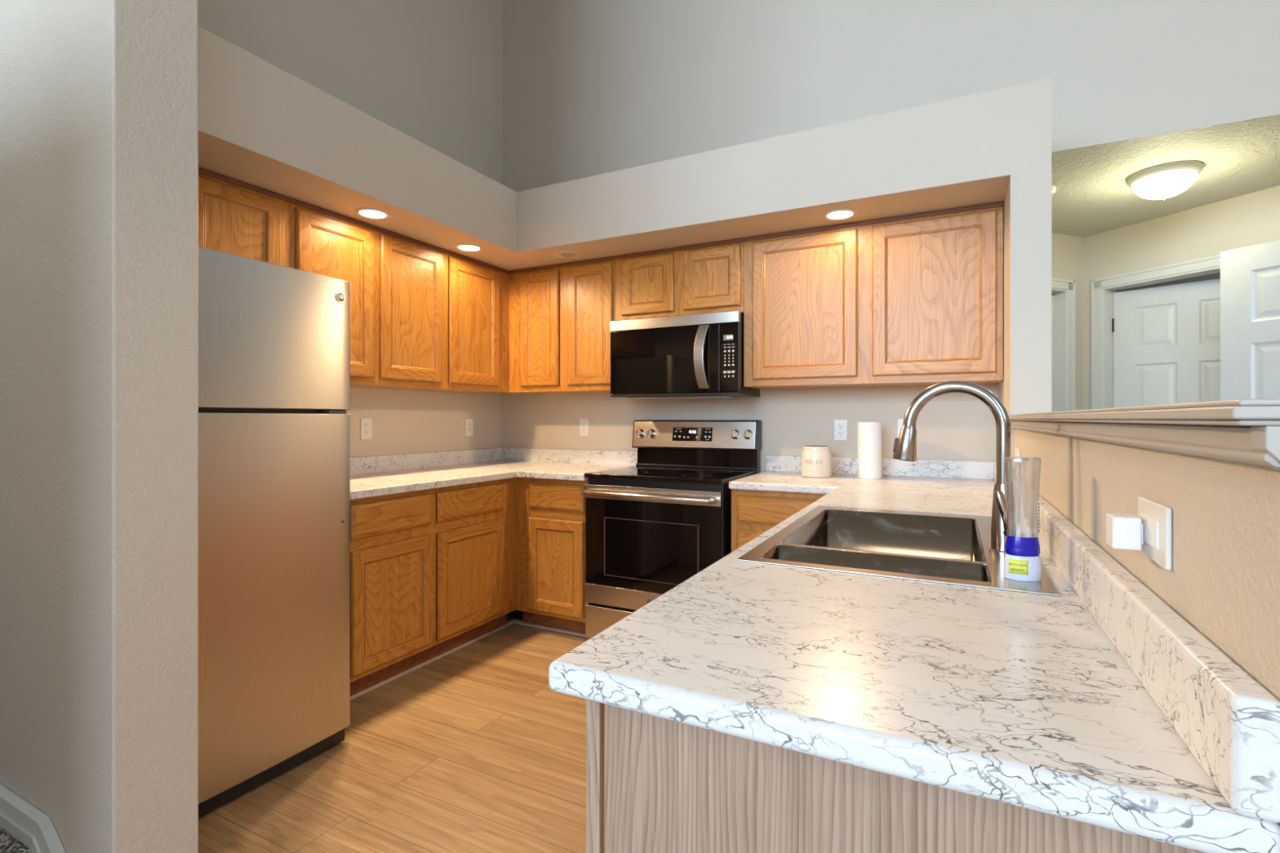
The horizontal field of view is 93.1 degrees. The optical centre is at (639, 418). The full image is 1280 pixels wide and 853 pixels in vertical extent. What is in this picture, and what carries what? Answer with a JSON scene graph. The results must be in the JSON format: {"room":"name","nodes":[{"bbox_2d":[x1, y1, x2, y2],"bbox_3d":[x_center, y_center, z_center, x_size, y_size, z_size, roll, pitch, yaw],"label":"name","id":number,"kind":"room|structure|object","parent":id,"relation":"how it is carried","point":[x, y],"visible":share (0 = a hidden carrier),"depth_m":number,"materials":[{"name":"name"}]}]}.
{"room":"kitchen","nodes":[
{"label":"kitchen","id":0,"kind":"room"},
{"bbox_2d":[0,0,198,852],"bbox_3d":[-2.534,-1.165,2.103,3.270,4.750,0.166,0,0,27],"label":"wall","id":1,"kind":"structure","parent":0,"point":[99,99],"depth_m":1.38,"materials":[{"name":"beige paint"}]},
{"bbox_2d":[0,783,66,852],"bbox_3d":[-2.577,1.070,2.019,3.270,0.279,0.022,0,0,27],"label":"baseboard","id":2,"kind":"structure","parent":1,"relation":"attached to","point":[29,825],"depth_m":1.44,"materials":[{"name":"white paint"}]},
{"bbox_2d":[198,0,502,457],"bbox_3d":[-1.604,-1.165,3.249,0.120,4.750,2.722,0,0,27],"label":"wall","id":3,"kind":"structure","parent":0,"point":[430,71],"depth_m":3.57,"materials":[{"name":"paint"}]},
{"bbox_2d":[198,166,290,267],"bbox_3d":[-1.822,-0.745,2.305,0.348,0.399,0.808,0,0,27],"label":"upper cabinet","id":4,"kind":"object","parent":3,"relation":"attached to","point":[236,217],"visible":0.26,"depth_m":2.41,"materials":[{"name":"brown wood"}]},
{"bbox_2d":[289,197,377,385],"bbox_3d":[-1.538,-0.557,2.860,0.348,0.776,0.435,0,0,27],"label":"upper cabinet","id":5,"kind":"object","parent":3,"relation":"attached to","point":[323,242],"visible":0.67,"depth_m":2.85,"materials":[{"name":"brown wood"}]},
{"bbox_2d":[360,418,372,439],"bbox_3d":[-1.497,0.057,3.316,0.009,0.115,0.070,0,0,27],"label":"wall outlet","id":6,"kind":"object","parent":3,"relation":"attached to","point":[366,424],"visible":1,"depth_m":3.31,"materials":[{"name":"white plastic"}]},
{"bbox_2d":[364,430,368,435],"bbox_3d":[-1.494,0.076,3.314,0.003,0.030,0.033,0,0,27],"label":"receptacle","id":7,"kind":"object","parent":6,"relation":"attached to","point":[366,432],"depth_m":3.31,"materials":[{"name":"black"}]},
{"bbox_2d":[364,422,369,428],"bbox_3d":[-1.494,0.037,3.314,0.003,0.030,0.033,0,0,27],"label":"receptacle","id":8,"kind":"object","parent":6,"relation":"attached to","point":[366,425],"depth_m":3.31,"materials":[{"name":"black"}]},
{"bbox_2d":[350,226,508,393],"bbox_3d":[-1.208,-0.557,3.503,0.348,0.776,1.012,0,0,27],"label":"upper cabinet","id":9,"kind":"object","parent":3,"relation":"attached to","point":[442,315],"visible":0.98,"depth_m":3.33,"materials":[{"name":"brown wood"}]},
{"bbox_2d":[465,418,473,435],"bbox_3d":[-1.133,0.057,4.025,0.009,0.115,0.070,0,0,27],"label":"wall outlet","id":10,"kind":"object","parent":3,"relation":"attached to","point":[468,422],"visible":1,"depth_m":4.02,"materials":[{"name":"white plastic"}]},
{"bbox_2d":[350,448,637,474],"bbox_3d":[-0.900,0.252,3.271,1.111,0.090,1.799,0,0,27],"label":"backsplash","id":11,"kind":"structure","parent":3,"relation":"attached to","point":[365,464],"depth_m":3.90,"materials":[{"name":"white stone"}]},
{"bbox_2d":[198,609,590,852],"bbox_3d":[-0.692,1.240,-0.037,8.700,0.060,14.700,0,0,27],"label":"floor","id":12,"kind":"structure","parent":0,"point":[472,748],"depth_m":2.07,"materials":[{"name":"wood"}]},
{"bbox_2d":[0,826,30,852],"bbox_3d":[-2.985,1.117,1.627,2.900,0.186,1.092,0,0,27],"label":"stair step","id":13,"kind":"structure","parent":12,"relation":"on","point":[8,843],"depth_m":1.46,"materials":[{"name":"carpet"}]},
{"bbox_2d":[198,246,350,817],"bbox_3d":[-1.581,0.345,2.130,0.881,1.728,0.708,0,0,27],"label":"refrigerator","id":14,"kind":"object","parent":12,"relation":"on","point":[274,340],"visible":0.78,"depth_m":1.98,"materials":[{"name":"grey metal"}]},
{"bbox_2d":[350,488,432,696],"bbox_3d":[-1.378,0.772,2.864,0.630,0.875,0.482,0,0,27],"label":"base cabinet","id":15,"kind":"object","parent":12,"relation":"on","point":[391,535],"visible":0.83,"depth_m":2.70,"materials":[{"name":"brown wood"}]},
{"bbox_2d":[350,619,586,699],"bbox_3d":[-0.764,1.200,2.957,0.569,0.018,1.164,0,0,27],"label":"trim","id":16,"kind":"structure","parent":12,"relation":"on","point":[513,621],"depth_m":3.20,"materials":[{"name":"paint"}]},
{"bbox_2d":[423,477,515,662],"bbox_3d":[-1.124,0.772,3.359,0.630,0.875,0.629,0,0,27],"label":"base cabinet","id":17,"kind":"object","parent":12,"relation":"on","point":[474,524],"visible":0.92,"depth_m":3.17,"materials":[{"name":"brown wood"}]},
{"bbox_2d":[350,448,637,499],"bbox_3d":[-0.900,0.270,3.271,1.111,0.126,1.799,0,0,27],"label":"countertop","id":18,"kind":"structure","parent":17,"relation":"on","point":[390,474],"depth_m":3.51,"materials":[{"name":"white stone"}]},
{"bbox_2d":[515,477,588,634],"bbox_3d":[-0.363,0.772,3.651,0.494,0.875,0.630,0,0,27],"label":"base cabinet","id":19,"kind":"object","parent":12,"relation":"on","point":[550,513],"visible":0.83,"depth_m":3.38,"materials":[{"name":"brown wood"}]},
{"bbox_2d":[581,420,761,638],"bbox_3d":[0.179,0.609,3.308,0.786,1.202,0.710,0,0,27],"label":"range","id":20,"kind":"object","parent":12,"relation":"on","point":[652,525],"visible":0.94,"depth_m":3.13,"materials":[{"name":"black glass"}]},
{"bbox_2d":[584,465,756,484],"bbox_3d":[0.178,0.300,3.305,0.771,0.022,0.587,0,0,27],"label":"cooktop","id":21,"kind":"object","parent":20,"relation":"in","point":[648,474],"depth_m":3.18,"materials":[{"name":"black glass"}]},
{"bbox_2d":[731,488,825,552],"bbox_3d":[0.813,0.772,3.049,0.540,0.875,0.630,0,0,27],"label":"base cabinet","id":22,"kind":"object","parent":12,"relation":"on","point":[753,513],"visible":0.18,"depth_m":2.83,"materials":[{"name":"brown wood"}]},
{"bbox_2d":[586,530,1204,852],"bbox_3d":[0.685,0.772,1.565,0.614,0.875,2.161,0,0,27],"label":"peninsula end panel","id":23,"kind":"object","parent":12,"relation":"on","point":[655,784],"visible":0.18,"depth_m":0.64,"materials":[{"name":"brown wood"}]},
{"bbox_2d":[548,455,1279,852],"bbox_3d":[0.594,0.270,1.945,1.154,0.126,2.797,0,0,27],"label":"countertop","id":24,"kind":"structure","parent":23,"relation":"on","point":[1096,703],"depth_m":0.67,"materials":[{"name":"white stone"}]},
{"bbox_2d":[800,445,831,478],"bbox_3d":[0.897,0.216,3.086,0.152,0.157,0.152,0,0,27],"label":"jar","id":25,"kind":"object","parent":24,"relation":"on","point":[815,460],"visible":1,"depth_m":3.02,"materials":[{"name":"beige ceramic"}]},
{"bbox_2d":[857,422,881,479],"bbox_3d":[1.140,0.156,3.007,0.113,0.279,0.113,0,0,27],"label":"paper towel roll","id":26,"kind":"object","parent":24,"relation":"on","point":[869,433],"visible":1,"depth_m":2.96,"materials":[{"name":"white paper"}]},
{"bbox_2d":[736,505,1060,595],"bbox_3d":[0.651,0.406,1.526,0.560,0.228,0.880,0,0,27],"label":"sink","id":27,"kind":"object","parent":24,"relation":"in","point":[922,546],"visible":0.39,"depth_m":1.60,"materials":[{"name":"metal"}]},
{"bbox_2d":[1004,456,1041,581],"bbox_3d":[0.700,0.181,1.109,0.061,0.222,0.045,0,0,7],"label":"soap bottle","id":28,"kind":"object","parent":27,"relation":"on","point":[1022,562],"visible":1,"depth_m":1.09,"materials":[{"name":"clear plastic"}]},
{"bbox_2d":[1008,562,1025,566],"bbox_3d":[0.682,0.264,1.093,0.028,0.005,0.003,0,0,32],"label":"print","id":29,"kind":"object","parent":28,"relation":"on","point":[1011,564],"depth_m":1.09,"materials":[{"name":"black"}]},
{"bbox_2d":[892,380,1017,554],"bbox_3d":[0.704,0.103,1.365,0.252,0.379,0.072,0,0,27],"label":"faucet","id":30,"kind":"object","parent":24,"relation":"on","point":[904,448],"visible":0.9,"depth_m":1.33,"materials":[{"name":"silver metal"}]},
{"bbox_2d":[198,26,1010,271],"bbox_3d":[-0.218,-1.117,2.471,3.055,0.342,2.602,0,0,27],"label":"soffit","id":31,"kind":"structure","parent":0,"point":[261,125],"depth_m":2.67,"materials":[{"name":"paint"}]},
{"bbox_2d":[354,208,391,219],"bbox_3d":[-1.231,-0.943,2.794,0.156,0.006,0.156,0,0,27],"label":"recessed light","id":32,"kind":"object","parent":31,"relation":"in","point":[368,213],"visible":1,"depth_m":2.79,"materials":[{"name":"white paint"}]},
{"bbox_2d":[453,243,483,252],"bbox_3d":[-0.945,-0.943,3.350,0.156,0.006,0.156,0,0,27],"label":"recessed light","id":33,"kind":"object","parent":31,"relation":"in","point":[466,247],"visible":1,"depth_m":3.34,"materials":[{"name":"white paint"}]},
{"bbox_2d":[553,250,581,258],"bbox_3d":[-0.418,-0.940,3.489,0.156,0.012,0.156,0,0,27],"label":"recessed light","id":34,"kind":"object","parent":31,"relation":"in","point":[562,254],"visible":1,"depth_m":3.47,"materials":[{"name":"white paint"}]},
{"bbox_2d":[822,208,857,220],"bbox_3d":[0.925,-0.943,2.805,0.156,0.006,0.156,0,0,27],"label":"recessed light","id":35,"kind":"object","parent":31,"relation":"in","point":[838,214],"visible":1,"depth_m":2.80,"materials":[{"name":"white paint"}]},
{"bbox_2d":[502,0,1279,472],"bbox_3d":[1.980,-1.165,2.874,6.600,4.750,0.120,0,0,27],"label":"wall","id":36,"kind":"structure","parent":0,"point":[590,87],"depth_m":3.33,"materials":[{"name":"paint"}]},
{"bbox_2d":[508,256,615,394],"bbox_3d":[-0.421,-0.557,3.840,0.782,0.776,0.348,0,0,27],"label":"upper cabinet","id":37,"kind":"object","parent":36,"relation":"attached to","point":[560,315],"visible":0.94,"depth_m":3.69,"materials":[{"name":"brown wood"}]},
{"bbox_2d":[579,418,588,435],"bbox_3d":[-0.369,0.057,4.005,0.070,0.115,0.009,0,0,27],"label":"wall outlet","id":38,"kind":"object","parent":36,"relation":"attached to","point":[584,423],"visible":1,"depth_m":4.00,"materials":[{"name":"white plastic"}]},
{"bbox_2d":[614,237,743,320],"bbox_3d":[0.270,-0.752,3.485,0.769,0.386,0.348,0,0,27],"label":"upper cabinet","id":39,"kind":"object","parent":36,"relation":"attached to","point":[708,277],"visible":0.91,"depth_m":3.33,"materials":[{"name":"brown wood"}]},
{"bbox_2d":[609,311,759,399],"bbox_3d":[0.249,-0.336,3.443,0.763,0.439,0.438,0,0,27],"label":"microwave","id":40,"kind":"object","parent":39,"relation":"attached to","point":[700,356],"visible":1,"depth_m":3.27,"materials":[{"name":"black glass"}]},
{"bbox_2d":[834,419,847,440],"bbox_3d":[1.080,0.060,3.263,0.070,0.115,0.009,0,0,27],"label":"wall outlet","id":41,"kind":"object","parent":36,"relation":"attached to","point":[840,425],"visible":1,"depth_m":3.26,"materials":[{"name":"white plastic"}]},
{"bbox_2d":[837,431,844,436],"bbox_3d":[1.079,0.080,3.260,0.033,0.030,0.003,0,0,27],"label":"receptacle","id":42,"kind":"object","parent":41,"relation":"attached to","point":[840,433],"depth_m":3.26,"materials":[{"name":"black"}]},
{"bbox_2d":[837,423,844,429],"bbox_3d":[1.079,0.041,3.260,0.033,0.030,0.003,0,0,27],"label":"receptacle","id":43,"kind":"object","parent":41,"relation":"attached to","point":[840,426],"depth_m":3.26,"materials":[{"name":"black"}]},
{"bbox_2d":[742,201,1003,389],"bbox_3d":[1.133,-0.557,3.043,1.166,0.776,0.348,0,0,27],"label":"upper cabinet","id":44,"kind":"object","parent":36,"relation":"attached to","point":[912,300],"visible":1,"depth_m":2.85,"materials":[{"name":"brown wood"}]},
{"bbox_2d":[897,418,903,438],"bbox_3d":[1.363,0.057,3.118,0.070,0.115,0.009,0,0,27],"label":"wall outlet","id":45,"kind":"object","parent":36,"relation":"attached to","point":[900,421],"visible":0.08,"depth_m":3.13,"materials":[{"name":"white plastic"}]},
{"bbox_2d":[998,77,1051,472],"bbox_3d":[1.645,-0.039,2.611,0.134,2.498,0.654,0,0,27],"label":"wall column","id":46,"kind":"structure","parent":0,"point":[1025,388],"depth_m":2.32,"materials":[{"name":"paint"}]},
{"bbox_2d":[1051,232,1083,410],"bbox_3d":[2.056,-0.019,3.852,2.100,2.458,0.120,0,0,-21],"label":"wall","id":47,"kind":"structure","parent":0,"point":[1067,251],"depth_m":4.15,"materials":[{"name":"paint"}]},
{"bbox_2d":[1051,295,1054,412],"bbox_3d":[2.501,0.176,4.061,0.760,2.050,0.037,0,0,-21],"label":"door","id":48,"kind":"structure","parent":47,"relation":"in","point":[1052,296],"depth_m":4.17,"materials":[{"name":"white paint"}]},
{"bbox_2d":[1051,277,1075,411],"bbox_3d":[2.516,0.134,4.022,0.912,2.151,0.137,0,0,-21],"label":"trim","id":49,"kind":"structure","parent":47,"relation":"attached to","point":[1064,291],"depth_m":4.12,"materials":[{"name":"white paint"}]},
{"bbox_2d":[1014,428,1279,825],"bbox_3d":[1.011,0.608,1.360,0.120,1.203,2.150,0,0,27],"label":"wall","id":50,"kind":"structure","parent":0,"point":[1223,580],"depth_m":0.60,"materials":[{"name":"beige paint"}]},
{"bbox_2d":[1012,448,1020,478],"bbox_3d":[1.359,0.165,2.192,0.018,0.115,0.114,0,0,27],"label":"switch plate","id":51,"kind":"object","parent":50,"relation":"attached to","point":[1017,464],"visible":0.82,"depth_m":2.16,"materials":[{"name":"white plastic"}]},
{"bbox_2d":[765,455,1279,822],"bbox_3d":[0.594,0.252,1.945,1.154,0.090,2.797,0,0,27],"label":"backsplash","id":52,"kind":"structure","parent":50,"relation":"attached to","point":[1227,720],"depth_m":0.58,"materials":[{"name":"white stone"}]},
{"bbox_2d":[1008,398,1279,426],"bbox_3d":[1.058,-0.004,1.321,0.324,0.019,2.176,0,0,27],"label":"ledge","id":53,"kind":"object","parent":50,"relation":"on","point":[1238,412],"depth_m":0.52,"materials":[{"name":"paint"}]},
{"bbox_2d":[1009,420,1279,470],"bbox_3d":[0.996,0.021,1.356,0.144,0.032,2.172,0,0,27],"label":"trim","id":54,"kind":"structure","parent":50,"relation":"attached to","point":[1255,445],"depth_m":0.57,"materials":[{"name":"paint"}]},
{"bbox_2d":[1137,496,1172,570],"bbox_3d":[0.612,0.134,0.724,0.008,0.070,0.115,0,0,27],"label":"wall outlet","id":55,"kind":"object","parent":50,"relation":"attached to","point":[1156,517],"visible":0.94,"depth_m":0.70,"materials":[{"name":"white plastic"}]},
{"bbox_2d":[1106,512,1143,551],"bbox_3d":[0.605,0.141,0.756,0.032,0.040,0.038,0,0,27],"label":"plug adapter","id":56,"kind":"object","parent":55,"relation":"attached to","point":[1123,531],"visible":1,"depth_m":0.74,"materials":[{"name":"white plastic"}]},
{"bbox_2d":[1051,113,1279,274],"bbox_3d":[3.575,-1.298,4.012,4.800,0.102,3.600,0,0,27],"label":"ceiling","id":57,"kind":"structure","parent":0,"point":[1092,196],"depth_m":3.04,"materials":[{"name":"paint"}]},
{"bbox_2d":[1051,186,1055,195],"bbox_3d":[2.207,-1.232,3.303,0.100,0.032,0.100,0,0,27],"label":"smoke detector","id":58,"kind":"object","parent":57,"relation":"attached to","point":[1053,188],"visible":0.22,"depth_m":3.26,"materials":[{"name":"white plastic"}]},
{"bbox_2d":[1125,160,1204,199],"bbox_3d":[2.663,-1.180,3.080,0.304,0.137,0.304,0,0,27],"label":"ceiling light","id":59,"kind":"object","parent":57,"relation":"attached to","point":[1162,181],"visible":1,"depth_m":3.00,"materials":[{"name":"white glass"}]},
{"bbox_2d":[1115,273,1220,292],"bbox_3d":[3.602,-0.019,4.066,4.800,2.458,3.480,0,0,27],"label":"wall","id":60,"kind":"structure","parent":0,"point":[1215,276],"depth_m":5.32,"materials":[{"name":"paint"}]},
{"bbox_2d":[1083,185,1279,409],"bbox_3d":[3.463,-0.019,3.301,0.120,2.458,2.170,0,0,-21],"label":"wall","id":61,"kind":"structure","parent":0,"point":[1251,219],"depth_m":3.67,"materials":[{"name":"paint"}]},
{"bbox_2d":[1090,253,1220,408],"bbox_3d":[3.291,0.134,3.717,0.137,2.151,0.912,0,0,-21],"label":"trim","id":62,"kind":"structure","parent":61,"relation":"attached to","point":[1102,290],"depth_m":4.06,"materials":[{"name":"white paint"}]},
{"bbox_2d":[1111,278,1220,408],"bbox_3d":[3.429,0.176,3.792,0.046,2.050,0.761,0,0,-38],"label":"door","id":63,"kind":"structure","parent":61,"relation":"in","point":[1166,339],"depth_m":3.86,"materials":[{"name":"white paint"}]},
{"bbox_3d":[3.410,-0.020,2.312,0.700,2.458,0.127,0,0,-21],"label":"wall","id":64,"kind":"structure","parent":0,"visible":0},
{"bbox_2d":[1220,240,1279,400],"bbox_3d":[3.011,0.191,2.635,0.037,2.022,0.760,0,0,-21],"label":"door","id":65,"kind":"structure","parent":64,"relation":"in","point":[1250,276],"depth_m":2.88,"materials":[{"name":"white paint"}]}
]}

